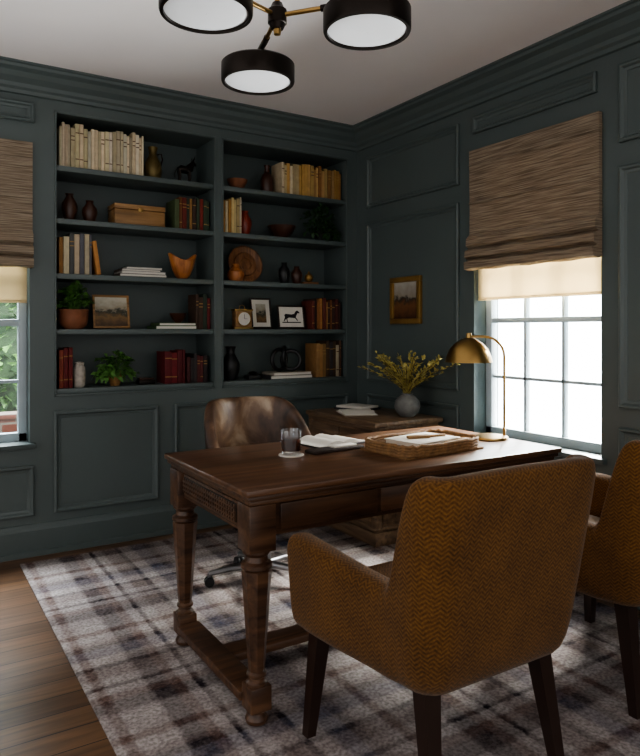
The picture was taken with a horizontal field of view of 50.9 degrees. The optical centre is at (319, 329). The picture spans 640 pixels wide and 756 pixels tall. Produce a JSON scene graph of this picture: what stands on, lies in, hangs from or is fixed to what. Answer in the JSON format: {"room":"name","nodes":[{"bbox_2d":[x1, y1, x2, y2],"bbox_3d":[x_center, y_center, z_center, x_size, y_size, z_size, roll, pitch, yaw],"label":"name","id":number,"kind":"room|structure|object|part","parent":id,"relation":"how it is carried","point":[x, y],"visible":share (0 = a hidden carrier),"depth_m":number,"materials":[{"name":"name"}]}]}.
{"room":"home office","nodes":[
{"label":"home office","id":0,"kind":"room"},
{"bbox_2d":[0,91,356,527],"bbox_3d":[-1.951,-0.098,3.712,5.426,2.695,0.340,0,0,-32],"label":"wall","id":1,"kind":"structure","parent":0,"point":[103,456],"depth_m":4.28,"materials":[{"name":"teal paint"}]},
{"bbox_2d":[0,267,26,302],"bbox_3d":[-1.990,-0.570,3.525,0.840,0.840,0.012,0,0,-32],"label":"blind","id":2,"kind":"object","parent":1,"relation":"attached to","point":[13,280],"visible":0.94,"depth_m":3.71,"materials":[{"name":"beige fabric"}]},
{"bbox_2d":[0,138,33,267],"bbox_3d":[-1.953,-0.686,3.465,0.880,0.695,0.070,0,0,-32],"label":"roman shade","id":3,"kind":"object","parent":1,"relation":"attached to","point":[16,157],"visible":1,"depth_m":3.65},
{"bbox_2d":[0,303,35,450],"bbox_3d":[-2.005,-0.172,3.549,0.920,1.655,0.180,0,0,-32],"label":"window","id":4,"kind":"structure","parent":1,"relation":"in","point":[17,440],"depth_m":3.79,"materials":[{"name":"paint"}]},
{"bbox_2d":[0,97,348,520],"bbox_3d":[-1.510,-0.115,3.775,4.040,2.290,0.021,0,0,-32],"label":"trim","id":5,"kind":"structure","parent":1,"relation":"attached to","point":[30,106],"depth_m":3.86,"materials":[{"name":"wood"}]},
{"bbox_2d":[54,110,347,396],"bbox_3d":[-0.727,-0.431,4.447,2.004,1.617,0.306,0,0,-32],"label":"built-in bookcase","id":6,"kind":"object","parent":1,"relation":"attached to","point":[61,173],"visible":0.84,"depth_m":4.28,"materials":[{"name":"wood"}]},
{"bbox_2d":[57,347,72,387],"bbox_3d":[-1.503,0.218,3.934,0.074,0.233,0.162,0,0,-32],"label":"books","id":7,"kind":"object","parent":6,"relation":"on","point":[65,354],"visible":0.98,"depth_m":3.87,"materials":[{"name":"paper"}]},
{"bbox_2d":[61,193,77,218],"bbox_3d":[-1.473,-0.718,3.952,0.090,0.165,0.090,0,0,-32],"label":"vase","id":8,"kind":"object","parent":6,"relation":"on","point":[69,208],"visible":0.77,"depth_m":3.92,"materials":[{"name":"ceramic"}]},
{"bbox_2d":[57,233,91,274],"bbox_3d":[-1.457,-0.442,3.961,0.182,0.240,0.167,0,0,-32],"label":"books","id":9,"kind":"object","parent":6,"relation":"on","point":[74,251],"visible":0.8,"depth_m":3.90,"materials":[{"name":"paper"}]},
{"bbox_2d":[57,280,94,328],"bbox_3d":[-1.440,-0.148,3.941,0.203,0.286,0.214,0,0,19],"label":"potted plant","id":10,"kind":"object","parent":6,"relation":"on","point":[73,317],"visible":0.97,"depth_m":3.89,"materials":[{"name":"green plant"}]},
{"bbox_2d":[73,361,84,386],"bbox_3d":[-1.412,0.260,3.943,0.068,0.150,0.068,0,0,-32],"label":"jar","id":11,"kind":"object","parent":6,"relation":"on","point":[79,368],"visible":1,"depth_m":3.92,"materials":[{"name":"ceramic"}]},
{"bbox_2d":[82,200,96,220],"bbox_3d":[-1.375,-0.703,4.013,0.088,0.135,0.088,0,0,-32],"label":"vase","id":12,"kind":"object","parent":6,"relation":"on","point":[89,211],"visible":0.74,"depth_m":3.98,"materials":[{"name":"ceramic"}]},
{"bbox_2d":[92,241,100,274],"bbox_3d":[-1.355,-0.425,4.020,0.051,0.201,0.160,0,0,-32],"label":"book","id":13,"kind":"object","parent":6,"relation":"on","point":[96,270],"visible":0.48,"depth_m":3.96,"materials":[{"name":"paper"}]},
{"bbox_2d":[57,122,143,175],"bbox_3d":[-1.327,-1.067,4.042,0.489,0.264,0.170,0,0,-32],"label":"books","id":14,"kind":"object","parent":6,"relation":"on","point":[79,147],"visible":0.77,"depth_m":3.97,"materials":[{"name":"paper"}]},
{"bbox_2d":[92,295,129,327],"bbox_3d":[-1.265,-0.111,4.071,0.220,0.203,0.048,0,0,-32],"label":"framed landscape print","id":15,"kind":"object","parent":6,"relation":"on","point":[109,311],"visible":1,"depth_m":4.07,"materials":[{"name":"beige wood"}]},
{"bbox_2d":[90,349,139,385],"bbox_3d":[-1.228,0.221,4.048,0.309,0.228,0.213,0,0,-32],"label":"potted plant","id":16,"kind":"object","parent":6,"relation":"on","point":[114,376],"visible":1,"depth_m":4.02,"materials":[{"name":"green plant"}]},
{"bbox_3d":[-1.165,-0.920,4.181,0.955,0.030,0.294,0,0,-32],"label":"shelf","id":17,"kind":"part","parent":6,"relation":"part of","materials":[{"name":"wood"}]},
{"bbox_3d":[-1.165,-0.620,4.181,0.955,0.030,0.294,0,0,-32],"label":"shelf","id":18,"kind":"part","parent":6,"relation":"part of","materials":[{"name":"wood"}]},
{"bbox_3d":[-1.165,-0.307,4.181,0.955,0.030,0.294,0,0,-32],"label":"shelf","id":19,"kind":"part","parent":6,"relation":"part of","materials":[{"name":"wood"}]},
{"bbox_3d":[-1.165,0.010,4.181,0.955,0.030,0.294,0,0,-32],"label":"shelf","id":20,"kind":"part","parent":6,"relation":"part of","materials":[{"name":"wood"}]},
{"bbox_3d":[-1.165,0.350,4.181,0.955,0.030,0.294,0,0,-32],"label":"shelf","id":21,"kind":"part","parent":6,"relation":"part of","materials":[{"name":"wood"}]},
{"bbox_3d":[-1.083,-0.431,4.050,0.979,1.617,0.009,0,0,-32],"label":"frame","id":22,"kind":"part","parent":6,"relation":"part of","materials":[{"name":"wood"}]},
{"bbox_2d":[107,203,164,226],"bbox_3d":[-1.138,-0.699,4.170,0.316,0.128,0.171,0,0,-32],"label":"wooden box","id":23,"kind":"object","parent":6,"relation":"on","point":[123,213],"visible":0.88,"depth_m":4.10,"materials":[{"name":"beige wood"}]},
{"bbox_2d":[112,267,166,277],"bbox_3d":[-1.120,-0.351,4.161,0.290,0.059,0.190,0,0,-32],"label":"stacked books","id":24,"kind":"object","parent":6,"relation":"on","point":[126,271],"visible":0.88,"depth_m":4.08,"materials":[{"name":"paper"}]},
{"bbox_2d":[136,377,154,384],"bbox_3d":[-1.080,0.315,4.162,0.100,0.040,0.070,0,0,-32],"label":"box","id":25,"kind":"object","parent":6,"relation":"on","point":[143,380],"visible":1,"depth_m":4.14,"materials":[{"name":"brown metal"}]},
{"bbox_2d":[144,146,162,177],"bbox_3d":[-1.049,-1.040,4.217,0.112,0.210,0.112,0,0,7],"label":"jug","id":26,"kind":"object","parent":6,"relation":"on","point":[152,167],"visible":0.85,"depth_m":4.18,"materials":[{"name":"gold metal"}]},
{"bbox_2d":[157,349,184,383],"bbox_3d":[-0.948,0.230,4.277,0.134,0.210,0.159,0,0,-32],"label":"books","id":27,"kind":"object","parent":6,"relation":"on","point":[170,364],"visible":1,"depth_m":4.22,"materials":[{"name":"paper"}]},
{"bbox_2d":[147,323,195,328],"bbox_3d":[-0.942,-0.025,4.272,0.265,0.040,0.180,0,0,-32],"label":"stacked books","id":28,"kind":"object","parent":6,"relation":"on","point":[153,325],"visible":0.95,"depth_m":4.20,"materials":[{"name":"paper"}]},
{"bbox_2d":[169,313,186,322],"bbox_3d":[-0.909,-0.076,4.304,0.110,0.062,0.110,0,0,-32],"label":"wooden bowl","id":29,"kind":"object","parent":28,"relation":"on","point":[176,317],"visible":1,"depth_m":4.27,"materials":[{"name":"brown wood"}]},
{"bbox_2d":[168,253,196,278],"bbox_3d":[-0.883,-0.406,4.309,0.188,0.169,0.132,0,0,-32],"label":"bowl","id":30,"kind":"object","parent":6,"relation":"on","point":[182,268],"visible":0.89,"depth_m":4.26,"materials":[{"name":"brown wood"}]},
{"bbox_2d":[174,157,195,180],"bbox_3d":[-0.866,-1.030,4.331,0.148,0.190,0.064,0,0,-32],"label":"figurine","id":31,"kind":"object","parent":6,"relation":"on","point":[188,169],"visible":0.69,"depth_m":4.32,"materials":[{"name":"brown metal"}]},
{"bbox_2d":[166,197,208,230],"bbox_3d":[-0.852,-0.738,4.338,0.232,0.207,0.163,0,0,-32],"label":"books","id":32,"kind":"object","parent":6,"relation":"on","point":[181,212],"visible":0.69,"depth_m":4.28,"materials":[{"name":"fabric"}]},
{"bbox_2d":[185,353,206,382],"bbox_3d":[-0.825,0.244,4.356,0.137,0.182,0.164,0,0,-32],"label":"books","id":33,"kind":"object","parent":6,"relation":"on","point":[195,365],"visible":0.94,"depth_m":4.28,"materials":[{"name":"paper"}]},
{"bbox_2d":[188,294,209,328],"bbox_3d":[-0.788,-0.118,4.375,0.099,0.226,0.152,0,0,-32],"label":"books","id":34,"kind":"object","parent":6,"relation":"on","point":[198,305],"visible":0.88,"depth_m":4.32,"materials":[{"name":"paper"}]},
{"bbox_2d":[224,346,239,379],"bbox_3d":[-0.600,0.223,4.498,0.124,0.225,0.124,0,0,-32],"label":"vase","id":35,"kind":"object","parent":6,"relation":"on","point":[231,363],"visible":0.89,"depth_m":4.46,"materials":[{"name":"ceramic"}]},
{"bbox_2d":[224,197,241,232],"bbox_3d":[-0.618,-0.757,4.485,0.134,0.244,0.167,0,0,-32],"label":"books","id":36,"kind":"object","parent":6,"relation":"on","point":[232,207],"visible":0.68,"depth_m":4.42,"materials":[{"name":"paper"}]},
{"bbox_2d":[227,264,243,280],"bbox_3d":[-0.562,-0.382,4.486,0.116,0.120,0.116,0,0,-32],"label":"vase","id":37,"kind":"object","parent":6,"relation":"on","point":[235,273],"visible":0.79,"depth_m":4.44,"materials":[{"name":"orange ceramic"}]},
{"bbox_2d":[227,178,247,187],"bbox_3d":[-0.557,-0.973,4.524,0.140,0.075,0.140,0,0,-32],"label":"terracotta bowl","id":38,"kind":"object","parent":6,"relation":"on","point":[233,182],"visible":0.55,"depth_m":4.48,"materials":[{"name":"orange ceramic"}]},
{"bbox_2d":[230,305,252,328],"bbox_3d":[-0.523,-0.087,4.518,0.140,0.165,0.077,0,0,-32],"label":"mantel clock","id":39,"kind":"object","parent":6,"relation":"on","point":[241,318],"visible":0.98,"depth_m":4.49,"materials":[{"name":"gold metal"}]},
{"bbox_2d":[228,246,262,280],"bbox_3d":[-0.513,-0.456,4.633,0.260,0.254,0.064,0,0,-32],"label":"plate","id":40,"kind":"object","parent":6,"relation":"on","point":[249,260],"visible":0.86,"depth_m":4.64,"materials":[{"name":"brown wood"}]},
{"bbox_2d":[242,211,251,233],"bbox_3d":[-0.510,-0.720,4.553,0.096,0.170,0.096,0,0,-32],"label":"vase","id":41,"kind":"object","parent":6,"relation":"on","point":[246,221],"visible":0.65,"depth_m":4.52,"materials":[{"name":"ceramic"}]},
{"bbox_2d":[244,371,260,379],"bbox_3d":[-0.458,0.307,4.563,0.090,0.056,0.080,0,0,-32],"label":"trinket box","id":42,"kind":"object","parent":6,"relation":"on","point":[252,375],"visible":1,"depth_m":4.54,"materials":[{"name":"ceramic"}]},
{"bbox_2d":[249,298,272,328],"bbox_3d":[-0.410,-0.116,4.666,0.160,0.213,0.050,0,0,-32],"label":"framed print","id":43,"kind":"object","parent":6,"relation":"on","point":[261,313],"visible":0.83,"depth_m":4.67,"materials":[{"name":"paper"}]},
{"bbox_2d":[260,165,272,191],"bbox_3d":[-0.366,-1.035,4.644,0.090,0.200,0.090,0,0,-32],"label":"bottle vase","id":44,"kind":"object","parent":6,"relation":"on","point":[266,182],"visible":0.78,"depth_m":4.61,"materials":[{"name":"ceramic"}]},
{"bbox_2d":[267,224,295,236],"bbox_3d":[-0.269,-0.680,4.704,0.200,0.090,0.200,0,0,-32],"label":"wooden bowl","id":45,"kind":"object","parent":6,"relation":"on","point":[281,230],"visible":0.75,"depth_m":4.64,"materials":[{"name":"brown wood"}]},
{"bbox_2d":[278,262,289,282],"bbox_3d":[-0.252,-0.397,4.715,0.084,0.150,0.084,0,0,-32],"label":"vase","id":46,"kind":"object","parent":6,"relation":"on","point":[283,272],"visible":0.85,"depth_m":4.69,"materials":[{"name":"black ceramic"}]},
{"bbox_3d":[-0.298,-0.620,4.723,0.960,0.030,0.294,0,0,-32],"label":"shelf","id":47,"kind":"part","parent":6,"relation":"part of","materials":[{"name":"wood"}]},
{"bbox_3d":[-0.298,-0.307,4.723,0.960,0.030,0.294,0,0,-32],"label":"shelf","id":48,"kind":"part","parent":6,"relation":"part of","materials":[{"name":"wood"}]},
{"bbox_3d":[-0.298,0.010,4.723,0.960,0.030,0.294,0,0,-32],"label":"shelf","id":49,"kind":"part","parent":6,"relation":"part of","materials":[{"name":"wood"}]},
{"bbox_3d":[-0.298,0.350,4.723,0.960,0.030,0.294,0,0,-32],"label":"shelf","id":50,"kind":"part","parent":6,"relation":"part of","materials":[{"name":"wood"}]},
{"bbox_3d":[-0.298,-0.920,4.723,0.960,0.030,0.294,0,0,-32],"label":"shelf","id":51,"kind":"part","parent":6,"relation":"part of","materials":[{"name":"wood"}]},
{"bbox_3d":[-0.216,-0.431,4.592,0.984,1.617,0.009,0,0,-32],"label":"frame","id":52,"kind":"part","parent":6,"relation":"part of","materials":[{"name":"wood"}]},
{"bbox_2d":[258,370,312,379],"bbox_3d":[-0.242,0.313,4.709,0.330,0.044,0.190,0,0,-32],"label":"stacked books","id":53,"kind":"object","parent":6,"relation":"on","point":[271,375],"visible":0.94,"depth_m":4.63,"materials":[{"name":"paper"}]},
{"bbox_2d":[270,345,301,371],"bbox_3d":[-0.253,0.199,4.703,0.247,0.184,0.129,0,0,-32],"label":"ring sculpture","id":54,"kind":"object","parent":53,"relation":"on","point":[284,357],"visible":1,"depth_m":4.68,"materials":[{"name":"black metal"}]},
{"bbox_2d":[277,305,305,328],"bbox_3d":[-0.203,-0.091,4.731,0.215,0.164,0.041,0,0,-32],"label":"drawing","id":55,"kind":"object","parent":6,"relation":"on","point":[289,316],"visible":1,"depth_m":4.73,"materials":[{"name":"paper"}]},
{"bbox_2d":[291,266,301,282],"bbox_3d":[-0.165,-0.385,4.746,0.080,0.125,0.080,0,0,-32],"label":"vase","id":56,"kind":"object","parent":6,"relation":"on","point":[296,275],"visible":0.82,"depth_m":4.72,"materials":[{"name":"ceramic"}]},
{"bbox_2d":[271,162,340,199],"bbox_3d":[-0.096,-1.050,4.811,0.494,0.231,0.167,0,0,-32],"label":"books","id":57,"kind":"object","parent":6,"relation":"on","point":[303,179],"visible":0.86,"depth_m":4.72,"materials":[{"name":"paper"}]},
{"bbox_2d":[300,271,318,283],"bbox_3d":[-0.080,-0.372,4.799,0.120,0.100,0.080,0,0,-32],"label":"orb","id":58,"kind":"object","parent":6,"relation":"on","point":[308,277],"visible":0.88,"depth_m":4.78,"materials":[{"name":"metal"}]},
{"bbox_2d":[300,203,340,242],"bbox_3d":[0.007,-0.763,4.811,0.311,0.322,0.234,0,0,-5],"label":"trailing houseplant","id":59,"kind":"object","parent":6,"relation":"on","point":[319,232],"visible":0.98,"depth_m":4.79,"materials":[{"name":"green plant"}]},
{"bbox_2d":[301,298,340,328],"bbox_3d":[0.005,-0.117,4.875,0.244,0.224,0.167,0,0,-32],"label":"books","id":60,"kind":"object","parent":6,"relation":"on","point":[319,313],"visible":0.82,"depth_m":4.80,"materials":[{"name":"paper"}]},
{"bbox_2d":[305,340,340,376],"bbox_3d":[0.022,0.206,4.886,0.214,0.258,0.170,0,0,-32],"label":"books","id":61,"kind":"object","parent":6,"relation":"on","point":[323,358],"visible":1,"depth_m":4.82,"materials":[{"name":"paper"}]},
{"bbox_2d":[0,0,639,151],"bbox_3d":[-0.511,-1.370,1.220,5.226,0.150,5.412,0,0,-32],"label":"trim","id":62,"kind":"structure","parent":1,"relation":"attached to","point":[615,29],"depth_m":3.89,"materials":[{"name":"teal paint"}]},
{"bbox_2d":[0,504,639,610],"bbox_3d":[-0.511,1.163,1.220,5.226,0.175,5.412,0,0,-32],"label":"baseboard","id":63,"kind":"structure","parent":1,"relation":"attached to","point":[63,535],"depth_m":3.88,"materials":[{"name":"teal paint"}]},
{"bbox_2d":[0,0,628,124],"bbox_3d":[-0.498,-1.495,1.458,5.500,0.100,5.800,0,0,-32],"label":"ceiling","id":64,"kind":"structure","parent":0,"point":[128,40],"depth_m":3.40,"materials":[{"name":"paint"}]},
{"bbox_2d":[158,0,410,94],"bbox_3d":[-0.222,-1.230,2.418,0.817,0.430,0.915,0,0,-32],"label":"chandelier","id":65,"kind":"object","parent":64,"relation":"hanging from","point":[361,25],"visible":1,"depth_m":2.28,"materials":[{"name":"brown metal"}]},
{"bbox_2d":[0,524,639,755],"bbox_3d":[-0.498,1.300,1.458,5.500,0.100,5.800,0,0,-32],"label":"floor","id":66,"kind":"structure","parent":0,"point":[45,710],"depth_m":2.37,"materials":[{"name":"brown wood"}]},
{"bbox_2d":[20,525,639,755],"bbox_3d":[0.191,1.244,2.749,2.163,0.011,3.260,0,0,-32],"label":"plaid rug","id":67,"kind":"object","parent":66,"relation":"on","point":[109,611],"visible":0.52,"depth_m":2.37,"materials":[{"name":"fabric"}]},
{"bbox_2d":[204,396,310,587],"bbox_3d":[-0.292,0.796,3.343,0.589,0.884,0.576,0,0,-32],"label":"desk chair","id":68,"kind":"object","parent":67,"relation":"on","point":[246,420],"visible":0.35,"depth_m":3.52,"materials":[{"name":"leather"}]},
{"bbox_2d":[164,426,561,726],"bbox_3d":[0.194,0.864,2.740,1.453,0.748,0.759,0,0,-32],"label":"writing desk","id":69,"kind":"object","parent":67,"relation":"on","point":[263,494],"visible":0.62,"depth_m":2.34,"materials":[{"name":"brown wood"}]},
{"bbox_2d":[278,439,303,457],"bbox_3d":[-0.113,0.440,2.630,0.100,0.100,0.100,0,0,-32],"label":"coaster","id":70,"kind":"object","parent":69,"relation":"on","point":[289,445],"visible":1,"depth_m":2.60,"materials":[{"name":"white"}]},
{"bbox_2d":[299,434,364,447],"bbox_3d":[0.036,0.478,2.924,0.272,0.024,0.210,0,0,-40],"label":"open notebook","id":71,"kind":"object","parent":69,"relation":"on","point":[319,440],"visible":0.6,"depth_m":2.88,"materials":[{"name":"paper"}]},
{"bbox_2d":[305,442,363,454],"bbox_3d":[0.061,0.480,2.733,0.260,0.020,0.070,0,0,-38],"label":"leather folder","id":72,"kind":"object","parent":69,"relation":"on","point":[345,446],"visible":0.98,"depth_m":2.71,"materials":[{"name":"leather"}]},
{"bbox_2d":[360,429,483,460],"bbox_3d":[0.420,0.464,2.762,0.445,0.055,0.295,0,0,-36],"label":"wicker tray","id":73,"kind":"object","parent":69,"relation":"on","point":[377,444],"visible":0.86,"depth_m":2.65,"materials":[{"name":"brown wicker"}]},
{"bbox_2d":[384,432,470,445],"bbox_3d":[0.449,0.462,2.783,0.350,0.038,0.215,0,0,-42],"label":"books","id":74,"kind":"object","parent":73,"relation":"in","point":[399,440],"visible":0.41,"depth_m":2.72,"materials":[{"name":"paper"}]},
{"bbox_2d":[406,434,445,438],"bbox_3d":[0.441,0.437,2.765,0.181,0.012,0.030,0,0,-20],"label":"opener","id":75,"kind":"object","parent":74,"relation":"on","point":[424,435],"visible":1,"depth_m":2.75,"materials":[{"name":"gold metal"}]},
{"bbox_2d":[445,333,508,440],"bbox_3d":[0.707,0.251,3.036,0.282,0.478,0.212,0,0,-4],"label":"brass table lamp","id":76,"kind":"object","parent":69,"relation":"on","point":[468,349],"visible":0.97,"depth_m":2.98,"materials":[{"name":"gold metal"}]},
{"bbox_2d":[306,407,442,546],"bbox_3d":[0.321,0.884,4.272,0.528,0.708,0.775,0,0,-32],"label":"base cabinet","id":77,"kind":"object","parent":67,"relation":"on","point":[382,530],"visible":0.29,"depth_m":4.00,"materials":[{"name":"brown wood"}]},
{"bbox_2d":[336,409,377,415],"bbox_3d":[0.232,0.518,4.272,0.210,0.024,0.252,0,0,-12],"label":"book","id":78,"kind":"object","parent":77,"relation":"on","point":[346,412],"visible":1,"depth_m":4.21,"materials":[{"name":"paper"}]},
{"bbox_2d":[334,403,379,409],"bbox_3d":[0.249,0.517,4.507,0.240,0.026,0.200,0,0,41],"label":"magazine stack","id":79,"kind":"object","parent":77,"relation":"on","point":[349,405],"visible":0.81,"depth_m":4.48,"materials":[{"name":"paper"}]},
{"bbox_2d":[357,350,460,416],"bbox_3d":[0.506,0.328,4.096,0.446,0.404,0.686,0,0,-32],"label":"vase","id":80,"kind":"object","parent":77,"relation":"on","point":[407,404],"visible":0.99,"depth_m":4.07,"materials":[{"name":"yellow plant"}]},
{"bbox_2d":[287,454,595,755],"bbox_3d":[0.350,0.789,1.935,0.679,0.899,0.658,0,0,-32],"label":"upholstered armchair","id":81,"kind":"object","parent":67,"relation":"on","point":[480,582],"visible":1,"depth_m":1.67,"materials":[{"name":"brown fabric"}]},
{"bbox_3d":[-0.009,1.068,2.049,0.067,0.340,0.065,0,0,-32],"label":"leg","id":82,"kind":"part","parent":81,"relation":"part of","materials":[{"name":"brown wood"}]},
{"bbox_2d":[368,561,392,577],"bbox_3d":[0.312,0.838,1.996,0.450,0.150,0.515,0,0,-32],"label":"seat cushion","id":83,"kind":"object","parent":81,"relation":"on","point":[384,569],"depth_m":2.15,"materials":[{"name":"brown fabric"}]},
{"bbox_3d":[0.273,1.068,1.662,0.060,0.340,0.090,0,0,-32],"label":"leg","id":84,"kind":"part","parent":81,"relation":"part of","materials":[{"name":"brown wood"}]},
{"bbox_3d":[0.633,1.068,1.887,0.070,0.340,0.090,0,0,-32],"label":"leg","id":85,"kind":"part","parent":81,"relation":"part of","materials":[{"name":"brown wood"}]},
{"bbox_2d":[576,440,639,719],"bbox_3d":[1.086,0.789,2.460,0.679,0.899,0.658,0,0,-32],"label":"upholstered armchair","id":86,"kind":"object","parent":67,"relation":"on","point":[609,571],"visible":0.6,"depth_m":2.16,"materials":[{"name":"brown fabric"}]},
{"bbox_3d":[1.141,1.068,2.833,0.067,0.340,0.065,0,0,-32],"label":"leg","id":87,"kind":"part","parent":86,"relation":"part of","materials":[{"name":"brown wood"}]},
{"bbox_3d":[1.091,0.621,2.453,0.684,0.565,0.651,0,0,-32],"label":"backrest and arm","id":88,"kind":"part","parent":86,"relation":"part of"},
{"bbox_3d":[1.009,1.068,2.187,0.060,0.340,0.090,0,0,-32],"label":"leg","id":89,"kind":"part","parent":86,"relation":"part of","materials":[{"name":"brown wood"}]},
{"bbox_2d":[357,43,639,475],"bbox_3d":[1.789,-0.098,2.658,0.200,2.695,5.412,0,0,-32],"label":"wall","id":90,"kind":"structure","parent":0,"point":[425,246],"depth_m":4.00,"materials":[{"name":"paint"}]},
{"bbox_2d":[390,275,421,323],"bbox_3d":[0.561,-0.195,4.411,0.025,0.310,0.310,0,0,-32],"label":"framed landscape painting","id":91,"kind":"object","parent":90,"relation":"attached to","point":[405,292],"visible":1,"depth_m":4.40},
{"bbox_2d":[366,57,639,454],"bbox_3d":[1.440,-0.102,3.009,0.021,2.265,4.177,0,0,-32],"label":"trim","id":92,"kind":"structure","parent":90,"relation":"attached to","point":[623,68],"depth_m":3.62,"materials":[{"name":"teal paint"}]},
{"bbox_2d":[464,111,601,270],"bbox_3d":[1.082,-0.686,3.527,0.070,0.695,0.852,0,0,-32],"label":"roman shade","id":93,"kind":"object","parent":90,"relation":"attached to","point":[535,197],"visible":1,"depth_m":3.47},
{"bbox_2d":[478,257,600,300],"bbox_3d":[1.141,-0.580,3.567,0.012,0.820,0.820,0,0,-32],"label":"blind","id":94,"kind":"object","parent":90,"relation":"attached to","point":[581,277],"visible":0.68,"depth_m":3.52,"materials":[{"name":"beige fabric"}]},
{"bbox_2d":[486,296,606,464],"bbox_3d":[1.164,-0.182,3.578,0.175,1.635,0.895,0,0,-32],"label":"window","id":95,"kind":"structure","parent":90,"relation":"in","point":[569,445],"depth_m":3.67,"materials":[{"name":"paint"}]},
{"label":"outside","id":96,"kind":"structure","parent":0,"visible":0},
{"bbox_3d":[-5.991,1.475,7.134,9.400,0.050,9.550,0,0,-32],"label":"ground","id":97,"kind":"structure","parent":96,"visible":0},
{"bbox_2d":[0,303,16,411],"bbox_3d":[-3.107,0.113,5.895,3.236,2.995,1.570,0,0,-32],"label":"bush","id":98,"kind":"object","parent":97,"relation":"on","point":[8,334],"visible":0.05,"depth_m":5.69,"materials":[{"name":"green plant"}]},
{"bbox_2d":[0,411,16,432],"bbox_3d":[-2.424,1.050,5.295,4.540,0.800,0.190,0,0,-32],"label":"brick wall","id":99,"kind":"structure","parent":97,"relation":"on","point":[8,420],"depth_m":5.21,"materials":[{"name":"red brick"}]}
]}

